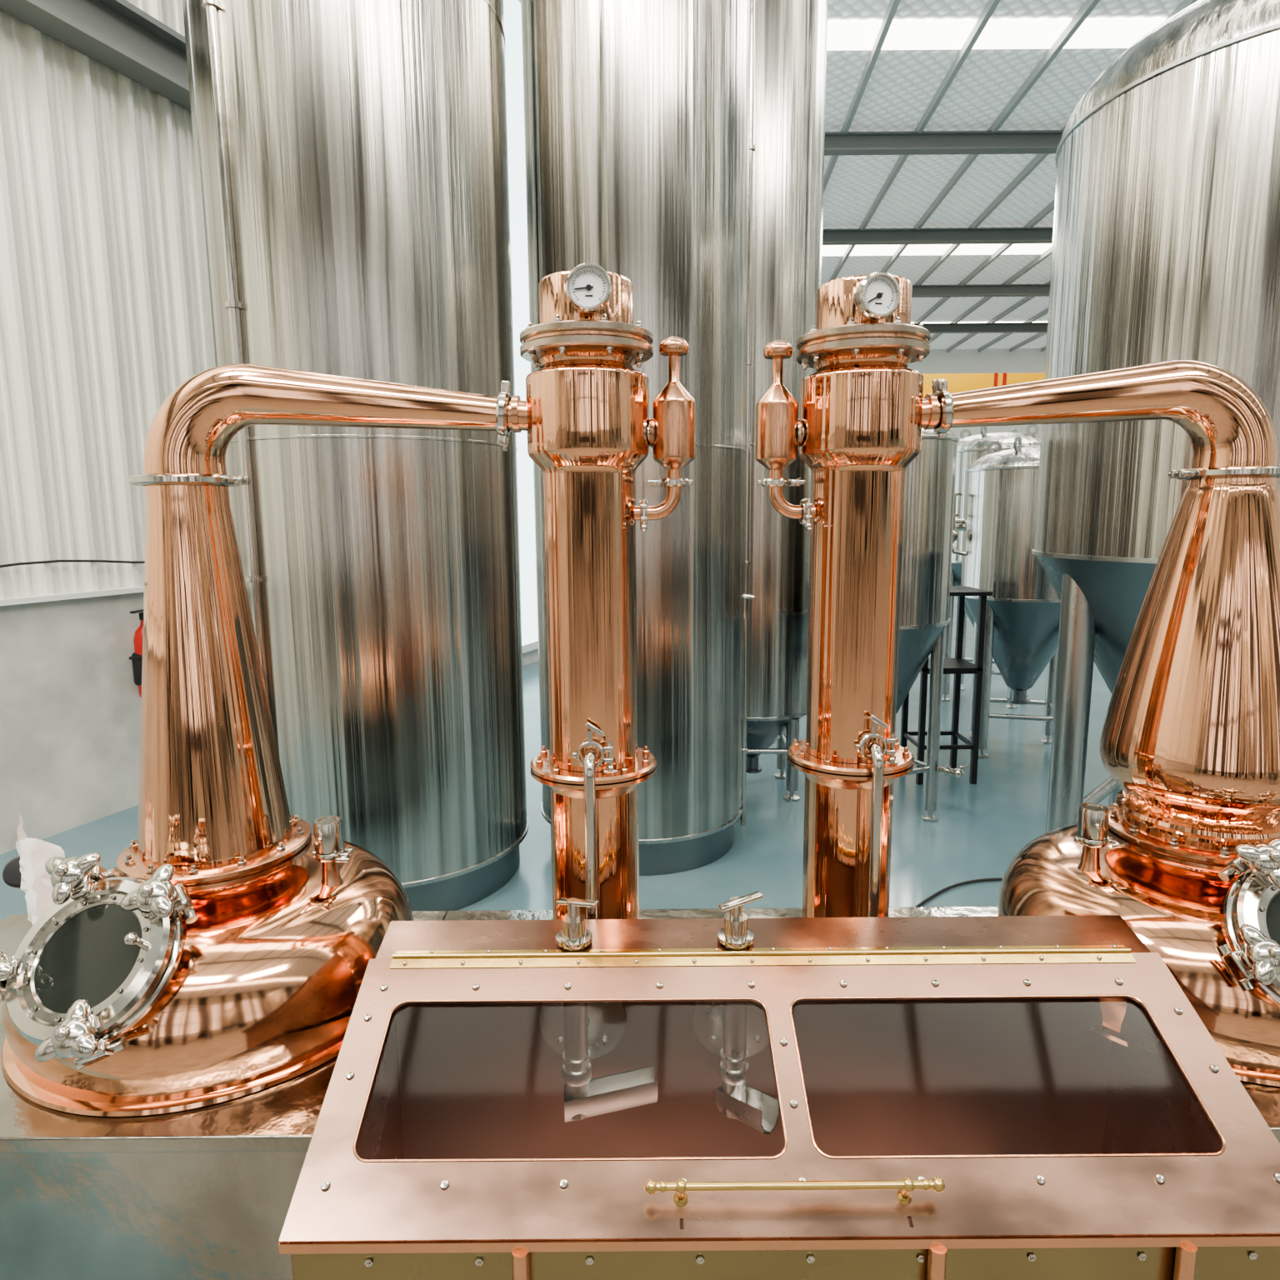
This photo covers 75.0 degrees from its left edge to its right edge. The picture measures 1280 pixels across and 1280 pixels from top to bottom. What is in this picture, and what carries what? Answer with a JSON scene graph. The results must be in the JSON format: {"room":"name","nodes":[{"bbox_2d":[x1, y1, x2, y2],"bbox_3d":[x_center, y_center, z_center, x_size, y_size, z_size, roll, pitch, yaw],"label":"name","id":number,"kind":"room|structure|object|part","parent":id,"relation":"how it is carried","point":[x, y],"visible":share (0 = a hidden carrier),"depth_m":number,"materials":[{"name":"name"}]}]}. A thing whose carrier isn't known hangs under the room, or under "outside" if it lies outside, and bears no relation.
{"room":"processing plant","nodes":[
{"label":"processing plant","id":0,"kind":"room"},
{"bbox_2d":[0,0,520,599],"bbox_3d":[-4.760,-3.400,2.031,0.060,7.200,23.052,3,9,20],"label":"cladding","id":1,"kind":"object","parent":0,"point":[103,312],"visible":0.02,"depth_m":5.42,"materials":[{"name":"white metal"}]},
{"bbox_2d":[0,560,144,567],"bbox_3d":[-5.000,0.072,1.678,0.016,0.065,13.250,3,9,20],"label":"cable","id":2,"kind":"object","parent":1,"relation":"attached to","point":[49,561],"visible":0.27,"depth_m":5.33,"materials":[{"name":"black plastic"}]},
{"bbox_2d":[0,0,190,110],"bbox_3d":[-4.966,-3.238,1.027,0.230,0.340,17.000,3,9,20],"label":"girder","id":3,"kind":"object","parent":1,"relation":"attached to","point":[118,35],"visible":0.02,"depth_m":5.35,"materials":[{"name":"grey metal"}]},
{"bbox_2d":[521,640,538,653],"bbox_3d":[-1.498,-3.926,10.787,0.055,8.200,3.300,3,9,20],"label":"frame","id":4,"kind":"object","parent":1,"relation":"attached to","point":[534,645],"visible":0.12,"depth_m":11.26,"materials":[{"name":"white"}]},
{"bbox_2d":[503,0,538,644],"bbox_3d":[-1.515,-3.926,10.793,0.020,8.000,3.100,3,9,20],"label":"wall","id":5,"kind":"structure","parent":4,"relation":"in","point":[512,8],"depth_m":10.64,"materials":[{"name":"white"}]},
{"bbox_2d":[0,595,1111,920],"bbox_3d":[4.500,-0.078,14.149,33.000,0.100,46.000,0,8,0],"label":"floor","id":6,"kind":"structure","parent":0,"point":[981,827],"depth_m":5.35,"materials":[{"name":"concrete"}]},
{"bbox_2d":[0,591,538,854],"bbox_3d":[-4.862,0.892,2.695,0.290,1.515,23.000,3,9,20],"label":"wall","id":7,"kind":"structure","parent":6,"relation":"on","point":[70,700],"depth_m":5.39,"materials":[{"name":"concrete"}]},
{"bbox_2d":[0,585,144,605],"bbox_3d":[-5.391,0.424,0.719,0.100,0.035,19.100,3,9,20],"label":"trim","id":8,"kind":"structure","parent":7,"relation":"attached to","point":[37,598],"depth_m":5.32,"materials":[{"name":"white"}]},
{"bbox_2d":[129,609,143,697],"bbox_3d":[-3.416,0.090,5.779,0.172,0.608,0.242,0,8,0],"label":"fire extinguisher","id":9,"kind":"object","parent":7,"relation":"attached to","point":[137,657],"visible":0.34,"depth_m":5.72,"materials":[{"name":"red paint"}]},
{"bbox_2d":[181,0,528,910],"bbox_3d":[-1.429,-2.415,4.248,1.520,7.544,1.520,0,8,0],"label":"storage tank","id":10,"kind":"object","parent":6,"relation":"on","point":[367,139],"visible":0.81,"depth_m":3.83,"materials":[{"name":"metal"}]},
{"bbox_2d":[201,0,269,707],"bbox_3d":[-1.766,-2.107,3.706,0.072,7.100,0.259,5,10,32],"label":"pipe","id":11,"kind":"object","parent":10,"relation":"attached to","point":[232,304],"visible":0.6,"depth_m":3.69,"materials":[{"name":"grey metal"}]},
{"bbox_2d":[520,0,750,875],"bbox_3d":[-0.015,-2.491,4.683,1.260,7.544,1.260,0,8,0],"label":"storage tank","id":12,"kind":"object","parent":6,"relation":"on","point":[637,112],"visible":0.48,"depth_m":4.30,"materials":[{"name":"metal"}]},
{"bbox_2d":[739,0,754,825],"bbox_3d":[0.562,-2.238,4.799,0.220,7.000,0.307,0,8,0],"label":"pipe","id":13,"kind":"object","parent":12,"relation":"attached to","point":[752,147],"visible":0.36,"depth_m":5.01,"materials":[{"name":"grey metal"}]},
{"bbox_2d":[0,906,1279,1279],"bbox_3d":[0.210,1.293,2.163,4.300,0.800,0.945,0,8,0],"label":"platform","id":14,"kind":"object","parent":6,"relation":"on","point":[206,1192],"visible":0.3,"depth_m":1.68,"materials":[{"name":"metal"}]},
{"bbox_2d":[0,363,526,1117],"bbox_3d":[-0.983,0.126,2.076,1.207,1.550,0.985,-7,10,-35],"label":"copper pot still","id":15,"kind":"object","parent":14,"relation":"on","point":[224,955],"visible":0.97,"depth_m":1.89,"materials":[{"name":"orange metal"}]},
{"bbox_3d":[-1.125,0.651,1.707,0.224,0.172,0.166,0,8,0],"label":"manhole glass","id":16,"kind":"part","parent":15,"relation":"part of","materials":[{"name":"grey"}]},
{"bbox_3d":[-1.016,0.606,1.678,0.026,0.046,0.048,0,8,0],"label":"manhole handle","id":17,"kind":"part","parent":15,"relation":"part of","materials":[{"name":"silver metal"}]},
{"bbox_2d":[0,834,413,1117],"bbox_3d":[-1.059,0.721,2.129,0.948,0.359,0.948,0,8,0],"label":"pot","id":18,"kind":"object","parent":15,"relation":"attached to","point":[256,989],"depth_m":1.76,"materials":[{"name":"orange metal"}]},
{"bbox_3d":[-0.735,-0.507,1.946,0.843,0.269,0.174,0,8,0],"label":"lyne arm","id":19,"kind":"part","parent":15,"relation":"part of","materials":[{"name":"orange metal"}]},
{"bbox_3d":[-0.770,0.575,2.077,0.070,0.100,0.070,0,8,0],"label":"relief valve stem","id":20,"kind":"part","parent":15,"relation":"part of","materials":[{"name":"orange metal"}]},
{"bbox_2d":[278,890,1279,1279],"bbox_3d":[0.269,1.174,1.672,1.690,1.180,0.632,0,8,0],"label":"box","id":21,"kind":"object","parent":14,"relation":"on","point":[735,1096],"visible":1,"depth_m":1.74,"materials":[{"name":"orange metal"}]},
{"bbox_2d":[555,897,599,1120],"bbox_3d":[-0.135,0.816,1.856,0.098,0.520,0.080,0,8,0],"label":"outlet","id":22,"kind":"object","parent":21,"relation":"attached to","point":[574,940],"depth_m":1.84,"materials":[{"name":"silver metal"}]},
{"bbox_3d":[-0.067,1.040,1.899,0.210,0.098,0.056,-1,9,-7],"label":"spout","id":23,"kind":"part","parent":21,"relation":"part of","materials":[{"name":"silver metal"}]},
{"bbox_2d":[717,890,763,1119],"bbox_3d":[0.221,0.813,1.856,0.100,0.520,0.080,0,8,0],"label":"outlet","id":24,"kind":"object","parent":21,"relation":"attached to","point":[737,938],"depth_m":1.84,"materials":[{"name":"silver metal"}]},
{"bbox_3d":[0.238,1.044,1.859,0.056,0.098,0.140,-7,11,-38],"label":"spout","id":25,"kind":"part","parent":21,"relation":"part of","materials":[{"name":"silver metal"}]},
{"bbox_3d":[0.270,1.186,1.388,1.670,0.440,0.005,0,8,0],"label":"panel","id":26,"kind":"part","parent":21,"relation":"part of","materials":[{"name":"gold metal"}]},
{"bbox_3d":[0.252,0.905,1.371,0.490,0.055,0.039,0,8,0],"label":"handle","id":27,"kind":"part","parent":21,"relation":"part of","materials":[{"name":"gold metal"}]},
{"bbox_2d":[921,360,1279,1087],"bbox_3d":[1.364,0.103,2.107,1.092,1.550,1.017,7,11,41],"label":"copper pot still","id":28,"kind":"object","parent":14,"relation":"on","point":[1187,852],"visible":0.97,"depth_m":1.94,"materials":[{"name":"orange metal"}]},
{"bbox_3d":[1.149,0.553,2.126,0.070,0.100,0.070,0,8,0],"label":"relief valve stem","id":29,"kind":"part","parent":28,"relation":"part of","materials":[{"name":"orange metal"}]},
{"bbox_3d":[1.118,-0.529,1.995,0.800,0.269,0.174,0,8,0],"label":"lyne arm","id":30,"kind":"part","parent":28,"relation":"part of","materials":[{"name":"orange metal"}]},
{"bbox_2d":[997,823,1279,1087],"bbox_3d":[1.441,0.694,2.178,0.948,0.359,0.948,0,8,0],"label":"pot","id":31,"kind":"object","parent":28,"relation":"attached to","point":[1182,912],"depth_m":1.91,"materials":[{"name":"orange metal"}]},
{"bbox_3d":[1.425,0.628,1.746,0.224,0.175,0.161,0,8,0],"label":"manhole glass","id":32,"kind":"part","parent":28,"relation":"part of","materials":[{"name":"grey"}]},
{"bbox_2d":[746,0,827,801],"bbox_3d":[0.806,-1.724,5.760,0.860,5.694,0.860,0,8,0],"label":"storage tank","id":33,"kind":"object","parent":6,"relation":"on","point":[790,41],"visible":0.44,"depth_m":5.33,"materials":[{"name":"metal"}]},
{"bbox_2d":[895,428,969,822],"bbox_3d":[1.559,-0.147,5.439,0.880,2.659,0.882,-3,9,-15],"label":"tank","id":34,"kind":"object","parent":6,"relation":"on","point":[930,478],"visible":0.18,"depth_m":5.03,"materials":[{"name":"metal"}]},
{"bbox_2d":[900,585,992,784],"bbox_3d":[2.283,0.331,6.321,0.500,1.440,0.500,0,8,0],"label":"stand","id":35,"kind":"object","parent":6,"relation":"on","point":[957,666],"visible":0.6,"depth_m":6.18,"materials":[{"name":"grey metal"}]},
{"bbox_2d":[915,877,1002,906],"bbox_3d":[2.245,1.328,4.424,1.928,0.015,0.360,-1,9,-6],"label":"hose","id":36,"kind":"object","parent":6,"relation":"on","point":[948,887],"visible":0.3,"depth_m":4.48,"materials":[{"name":"black rubber"}]},
{"bbox_2d":[951,435,1060,758],"bbox_3d":[3.114,-0.348,6.928,1.186,2.590,1.020,0,8,0],"label":"tank","id":37,"kind":"object","parent":6,"relation":"on","point":[1022,611],"visible":0.61,"depth_m":6.63,"materials":[{"name":"metal"}]},
{"bbox_2d":[941,424,1040,709],"bbox_3d":[3.744,-0.788,8.843,1.120,2.886,1.204,0,8,0],"label":"pipe","id":38,"kind":"object","parent":37,"relation":"attached to","point":[970,448],"visible":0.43,"depth_m":8.50,"materials":[{"name":"metal"}]},
{"bbox_2d":[1031,0,1279,832],"bbox_3d":[3.123,-0.844,4.225,2.020,4.370,2.020,0,8,0],"label":"tank","id":39,"kind":"object","parent":6,"relation":"on","point":[1166,237],"visible":0.57,"depth_m":3.69,"materials":[{"name":"metal"}]},
{"bbox_2d":[519,262,695,919],"bbox_3d":[-0.070,0.040,2.007,0.406,1.726,0.354,0,8,0],"label":"tower","id":40,"kind":"object","parent":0,"point":[590,429],"depth_m":1.91,"materials":[{"name":"orange metal"}]},
{"bbox_2d":[755,271,930,917],"bbox_3d":[0.483,0.029,2.056,0.406,1.726,0.354,0,8,0],"label":"tower","id":41,"kind":"object","parent":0,"point":[857,430],"depth_m":1.96,"materials":[{"name":"orange metal"}]},
{"bbox_2d":[908,348,1045,439],"bbox_3d":[9.339,-7.705,35.158,21.200,8.700,0.200,0,8,0],"label":"wall","id":42,"kind":"structure","parent":0,"point":[989,360],"depth_m":34.51,"materials":[{"name":"white paint"}]},
{"bbox_2d":[922,372,1044,398],"bbox_3d":[11.943,-7.220,24.162,14.000,0.950,0.700,0,8,0],"label":"crane","id":43,"kind":"object","parent":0,"point":[957,382],"visible":0.12,"depth_m":23.87,"materials":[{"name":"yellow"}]},
{"bbox_2d":[820,0,1183,349],"bbox_3d":[5.030,-8.776,12.547,30.200,0.130,44.600,0,8,0],"label":"ceiling","id":44,"kind":"structure","parent":0,"point":[902,85],"depth_m":14.62,"materials":[{"name":"white metal"}]},
{"bbox_2d":[821,243,1052,255],"bbox_3d":[6.170,-10.009,21.312,26.500,0.020,1.100,0,8,0],"label":"skylight","id":45,"kind":"object","parent":44,"relation":"attached to","point":[1017,248],"visible":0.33,"depth_m":21.40,"materials":[{"name":"beige"}]},
{"bbox_2d":[822,130,1064,333],"bbox_3d":[5.183,-8.389,12.251,29.500,0.290,34.940,0,8,0],"label":"rafters","id":46,"kind":"object","parent":44,"relation":"attached to","point":[1007,142],"visible":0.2,"depth_m":19.52,"materials":[{"name":"grey metal"}]},
{"bbox_2d":[910,321,1047,323],"bbox_3d":[6.160,-11.332,30.164,26.500,0.020,1.000,0,8,0],"label":"skylight","id":47,"kind":"object","parent":44,"relation":"attached to","point":[985,322],"visible":0.02,"depth_m":29.67,"materials":[{"name":"beige"}]},
{"bbox_2d":[826,18,1165,50],"bbox_3d":[6.181,-8.590,11.817,26.500,0.020,0.700,0,8,0],"label":"skylight","id":48,"kind":"object","parent":44,"relation":"attached to","point":[1103,32],"visible":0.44,"depth_m":11.78,"materials":[{"name":"beige"}]},
{"bbox_2d":[823,0,1198,352],"bbox_3d":[5.419,-8.670,12.866,35.521,0.140,43.907,0,8,0],"label":"purlins","id":49,"kind":"structure","parent":0,"point":[1088,6],"depth_m":16.01,"materials":[{"name":"grey metal"}]}
]}

